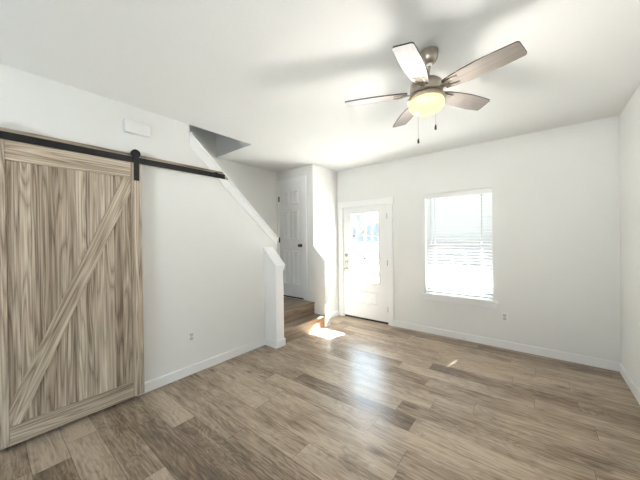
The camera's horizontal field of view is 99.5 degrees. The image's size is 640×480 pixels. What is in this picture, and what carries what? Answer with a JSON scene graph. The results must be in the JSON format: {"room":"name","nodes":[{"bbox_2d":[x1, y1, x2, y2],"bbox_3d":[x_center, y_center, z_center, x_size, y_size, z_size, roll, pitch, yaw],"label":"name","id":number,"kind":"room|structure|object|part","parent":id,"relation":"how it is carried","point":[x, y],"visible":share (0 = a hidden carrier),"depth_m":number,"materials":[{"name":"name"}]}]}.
{"room":"living room","nodes":[
{"label":"living room","id":0,"kind":"room"},
{"bbox_2d":[0,64,275,381],"bbox_3d":[-2.338,0.117,1.924,0.110,2.743,5.280,-1,0,39],"label":"wall","id":1,"kind":"structure","parent":0,"point":[203,254],"depth_m":2.85,"materials":[{"name":"white paint"}]},
{"bbox_2d":[0,127,228,179],"bbox_3d":[-1.838,-0.759,2.399,0.060,0.089,2.368,-1,0,39],"label":"barn door track","id":2,"kind":"object","parent":1,"relation":"attached to","point":[5,133],"visible":1,"depth_m":2.30,"materials":[{"name":"black metal"}]},
{"bbox_2d":[0,139,144,449],"bbox_3d":[-1.972,0.305,2.193,0.049,2.284,0.937,-1,0,39],"label":"barn door","id":3,"kind":"structure","parent":2,"relation":"hanging from","point":[72,328],"depth_m":2.14,"materials":[{"name":"brown wood"}]},
{"bbox_3d":[-1.985,-0.638,2.197,0.036,0.140,0.751,-1,0,39],"label":"rail","id":4,"kind":"part","parent":3,"relation":"part of","materials":[{"name":"brown wood"}]},
{"bbox_3d":[-1.958,1.379,2.207,0.036,0.137,0.751,-1,0,39],"label":"rail","id":5,"kind":"part","parent":3,"relation":"part of","materials":[{"name":"brown wood"}]},
{"bbox_2d":[124,118,150,137],"bbox_3d":[-1.730,-1.056,2.564,0.055,0.118,0.212,-1,0,39],"label":"door chime","id":6,"kind":"object","parent":1,"relation":"attached to","point":[130,126],"visible":1,"depth_m":2.54,"materials":[{"name":"white plastic"}]},
{"bbox_2d":[187,330,194,342],"bbox_3d":[-1.413,1.061,2.972,0.010,0.124,0.080,-1,0,39],"label":"wall outlet","id":7,"kind":"object","parent":1,"relation":"attached to","point":[191,334],"visible":1,"depth_m":2.97,"materials":[{"name":"white plastic"}]},
{"bbox_2d":[137,337,285,395],"bbox_3d":[-1.109,1.417,3.161,0.245,0.098,1.716,-1,0,39],"label":"baseboard","id":8,"kind":"structure","parent":1,"relation":"attached to","point":[163,380],"depth_m":3.11,"materials":[{"name":"white paint"}]},
{"bbox_2d":[189,132,278,244],"bbox_3d":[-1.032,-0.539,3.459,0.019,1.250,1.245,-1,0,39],"label":"trim","id":9,"kind":"structure","parent":1,"relation":"attached to","point":[193,144],"depth_m":3.36,"materials":[{"name":"white paint"}]},
{"bbox_2d":[189,125,277,253],"bbox_3d":[-2.162,-1.168,2.780,1.087,5.300,6.867,-1,0,39],"label":"wall","id":10,"kind":"structure","parent":0,"point":[258,186],"depth_m":4.72,"materials":[{"name":"white paint"}]},
{"bbox_2d":[264,255,283,340],"bbox_3d":[-0.639,0.788,3.766,0.231,1.338,0.140,-1,0,39],"label":"wall","id":11,"kind":"structure","parent":0,"point":[273,280],"depth_m":3.70,"materials":[{"name":"white paint"}]},
{"bbox_2d":[263,247,284,270],"bbox_3d":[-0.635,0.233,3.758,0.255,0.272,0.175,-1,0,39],"label":"trim","id":12,"kind":"structure","parent":11,"relation":"attached to","point":[272,254],"depth_m":3.74,"materials":[{"name":"white paint"}]},
{"bbox_2d":[277,164,338,312],"bbox_3d":[-0.228,0.073,5.183,0.887,2.743,0.727,-1,0,39],"label":"wall","id":13,"kind":"structure","parent":0,"point":[321,182],"depth_m":4.85,"materials":[{"name":"white paint"}]},
{"bbox_2d":[277,175,307,300],"bbox_3d":[-0.496,-0.031,4.965,0.739,2.180,0.166,-1,0,39],"label":"door","id":14,"kind":"structure","parent":13,"relation":"in","point":[291,193],"depth_m":4.92,"materials":[{"name":"white paint"}]},
{"bbox_3d":[-0.635,-0.769,5.033,0.160,0.250,0.017,-1,0,39],"label":"panel","id":15,"kind":"part","parent":14,"relation":"part of","materials":[{"name":"white paint"}]},
{"bbox_3d":[-0.628,-0.265,5.036,0.160,0.540,0.017,-1,0,39],"label":"panel","id":16,"kind":"part","parent":14,"relation":"part of","materials":[{"name":"white paint"}]},
{"bbox_3d":[-0.618,0.510,5.040,0.160,0.630,0.017,-1,0,39],"label":"panel","id":17,"kind":"part","parent":14,"relation":"part of","materials":[{"name":"white paint"}]},
{"bbox_3d":[-0.532,-1.076,4.932,0.739,0.089,0.018,-1,0,39],"label":"head casing","id":18,"kind":"part","parent":14,"relation":"part of","materials":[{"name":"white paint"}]},
{"bbox_3d":[-0.445,-0.266,4.889,0.170,0.540,0.017,-1,0,39],"label":"panel","id":19,"kind":"part","parent":14,"relation":"part of","materials":[{"name":"white paint"}]},
{"bbox_3d":[-0.451,-0.771,4.886,0.170,0.250,0.017,-1,0,39],"label":"panel","id":20,"kind":"part","parent":14,"relation":"part of","materials":[{"name":"white paint"}]},
{"bbox_3d":[-0.435,0.509,4.893,0.170,0.630,0.017,-1,0,39],"label":"panel","id":21,"kind":"part","parent":14,"relation":"part of","materials":[{"name":"white paint"}]},
{"bbox_2d":[313,246,330,262],"bbox_3d":[0.034,0.236,4.591,0.258,0.275,0.149,-1,0,39],"label":"trim","id":22,"kind":"structure","parent":13,"relation":"attached to","point":[318,249],"depth_m":4.58,"materials":[{"name":"white paint"}]},
{"bbox_2d":[0,0,639,171],"bbox_3d":[-0.710,-1.425,1.582,4.855,0.300,7.217,-1,0,39],"label":"ceiling","id":23,"kind":"structure","parent":0,"point":[275,79],"depth_m":1.96,"materials":[{"name":"white paint"}]},
{"bbox_2d":[345,41,526,143],"bbox_3d":[0.726,-0.999,1.832,1.075,0.591,1.055,-1,0,39],"label":"ceiling fan","id":24,"kind":"object","parent":23,"relation":"hanging from","point":[427,96],"visible":1,"depth_m":1.75,"materials":[{"name":"wood"}]},
{"bbox_3d":[0.400,-1.010,1.950,0.432,0.008,0.133,-1,12,15],"label":"fan blade","id":25,"kind":"part","parent":24,"relation":"part of","materials":[{"name":"brown wood"}]},
{"bbox_3d":[0.712,-1.015,2.201,0.133,0.008,0.432,-13,1,-3],"label":"fan blade","id":26,"kind":"part","parent":24,"relation":"part of","materials":[{"name":"wood"}]},
{"bbox_3d":[0.542,-1.010,1.575,0.133,0.008,0.432,14,8,32],"label":"fan blade","id":27,"kind":"part","parent":24,"relation":"part of","materials":[{"name":"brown wood"}]},
{"bbox_3d":[0.730,-0.910,1.861,0.234,0.088,0.234,-1,0,39],"label":"lamp shade","id":28,"kind":"part","parent":24,"relation":"part of","materials":[{"name":"beige glass"}]},
{"bbox_3d":[0.743,-0.854,1.743,0.002,0.219,0.002,-1,0,39],"label":"pull chain","id":29,"kind":"part","parent":24,"relation":"part of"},
{"bbox_3d":[1.048,-1.019,1.982,0.432,0.008,0.133,-1,-12,-21],"label":"fan blade","id":30,"kind":"part","parent":24,"relation":"part of","materials":[{"name":"brown wood"}]},
{"bbox_3d":[0.943,-1.015,1.595,0.133,0.008,0.432,14,-9,-38],"label":"fan blade","id":31,"kind":"part","parent":24,"relation":"part of","materials":[{"name":"brown wood"}]},
{"bbox_2d":[0,315,639,479],"bbox_3d":[-0.654,1.528,1.589,4.818,0.120,7.227,-1,0,39],"label":"floor","id":32,"kind":"structure","parent":0,"point":[351,398],"depth_m":2.18,"materials":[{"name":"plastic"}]},
{"bbox_2d":[284,297,324,342],"bbox_3d":[-0.643,1.259,4.467,1.113,0.390,0.936,-1,0,39],"label":"staircase","id":33,"kind":"structure","parent":32,"relation":"on","point":[300,319],"depth_m":4.26,"materials":[{"name":"brown wood"}]},
{"bbox_2d":[314,249,329,326],"bbox_3d":[0.033,0.782,4.600,0.238,1.323,0.125,-1,0,39],"label":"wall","id":34,"kind":"structure","parent":0,"point":[321,269],"depth_m":4.54,"materials":[{"name":"white paint"}]},
{"bbox_2d":[307,295,339,318],"bbox_3d":[-0.511,1.206,4.890,1.831,0.488,0.655,-1,0,-8],"label":"baseboard","id":35,"kind":"structure","parent":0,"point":[309,297],"depth_m":4.98,"materials":[{"name":"white paint"}]},
{"bbox_2d":[337,115,620,361],"bbox_3d":[1.498,0.054,4.364,4.805,2.743,0.150,-1,0,39],"label":"wall","id":36,"kind":"structure","parent":0,"point":[556,191],"depth_m":3.37,"materials":[{"name":"white paint"}]},
{"bbox_2d":[337,197,393,325],"bbox_3d":[0.826,0.361,4.872,1.120,2.143,0.204,-1,0,39],"label":"door","id":37,"kind":"structure","parent":36,"relation":"in","point":[371,301],"depth_m":4.82,"materials":[{"name":"white paint"}]},
{"bbox_3d":[0.788,0.137,4.844,0.605,1.277,0.012,-1,0,39],"label":"glass frame","id":38,"kind":"part","parent":37,"relation":"part of","materials":[{"name":"clear glass"}]},
{"bbox_3d":[0.799,1.033,4.852,0.530,0.230,0.010,-1,0,39],"label":"panel","id":39,"kind":"part","parent":37,"relation":"part of","materials":[{"name":"white paint"}]},
{"bbox_3d":[0.775,-0.658,4.820,1.120,0.104,0.024,-1,0,39],"label":"head casing","id":40,"kind":"part","parent":37,"relation":"part of","materials":[{"name":"white paint"}]},
{"bbox_2d":[422,198,497,307],"bbox_3d":[1.997,0.102,3.936,0.984,1.610,0.175,-1,0,39],"label":"window","id":41,"kind":"structure","parent":36,"relation":"in","point":[469,300],"depth_m":3.85,"materials":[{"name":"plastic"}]},
{"bbox_2d":[425,188,492,298],"bbox_3d":[1.986,0.047,3.923,0.872,1.497,0.078,-1,0,39],"label":"window blind","id":42,"kind":"object","parent":41,"relation":"attached to","point":[459,213],"visible":0.99,"depth_m":3.90,"materials":[{"name":"white plastic"}]},
{"bbox_3d":[2.006,0.785,3.939,0.864,0.020,0.044,-1,0,39],"label":"rail","id":43,"kind":"part","parent":42,"relation":"part of","materials":[{"name":"white plastic"}]},
{"bbox_3d":[1.992,0.830,3.922,0.984,0.028,0.130,-1,0,39],"label":"sill","id":44,"kind":"part","parent":41,"relation":"part of","materials":[{"name":"white paint"}]},
{"bbox_2d":[501,312,507,321],"bbox_3d":[2.415,1.008,3.542,0.080,0.124,0.010,-1,0,39],"label":"wall outlet","id":45,"kind":"object","parent":36,"relation":"attached to","point":[504,316],"visible":1,"depth_m":3.54,"materials":[{"name":"white plastic"}]},
{"bbox_2d":[394,320,620,370],"bbox_3d":[2.208,1.371,3.711,2.600,0.098,0.014,-1,0,39],"label":"baseboard","id":46,"kind":"structure","parent":36,"relation":"attached to","point":[581,359],"depth_m":3.45,"materials":[{"name":"white paint"}]},
{"bbox_2d":[619,85,639,389],"bbox_3d":[1.076,0.081,0.112,0.150,2.743,7.017,-1,0,39],"label":"wall","id":47,"kind":"structure","parent":0,"point":[629,118],"depth_m":2.57,"materials":[{"name":"white paint"}]},
{"bbox_2d":[619,363,639,404],"bbox_3d":[1.076,1.403,0.228,0.014,0.098,6.867,-1,0,39],"label":"baseboard","id":48,"kind":"structure","parent":47,"relation":"attached to","point":[634,389],"depth_m":2.56,"materials":[{"name":"white paint"}]},
{"label":"outside","id":49,"kind":"structure","parent":0,"visible":0},
{"bbox_2d":[352,242,490,293],"bbox_3d":[9.393,1.537,11.720,120.000,0.200,150.000,-1,0,39],"label":"ground","id":50,"kind":"structure","parent":49,"point":[372,252],"depth_m":16.28,"materials":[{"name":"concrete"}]},
{"bbox_2d":[352,213,377,250],"bbox_3d":[5.252,-1.577,33.359,4.301,5.949,3.455,-1,0,9],"label":"tree","id":51,"kind":"object","parent":50,"relation":"on","point":[361,215],"visible":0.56,"depth_m":33.28,"materials":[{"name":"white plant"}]},
{"bbox_2d":[368,213,377,246],"bbox_3d":[10.280,-3.039,51.497,5.273,8.573,7.103,-1,0,39],"label":"tree","id":52,"kind":"object","parent":50,"relation":"on","point":[375,216],"visible":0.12,"depth_m":51.29,"materials":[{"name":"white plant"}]}
]}

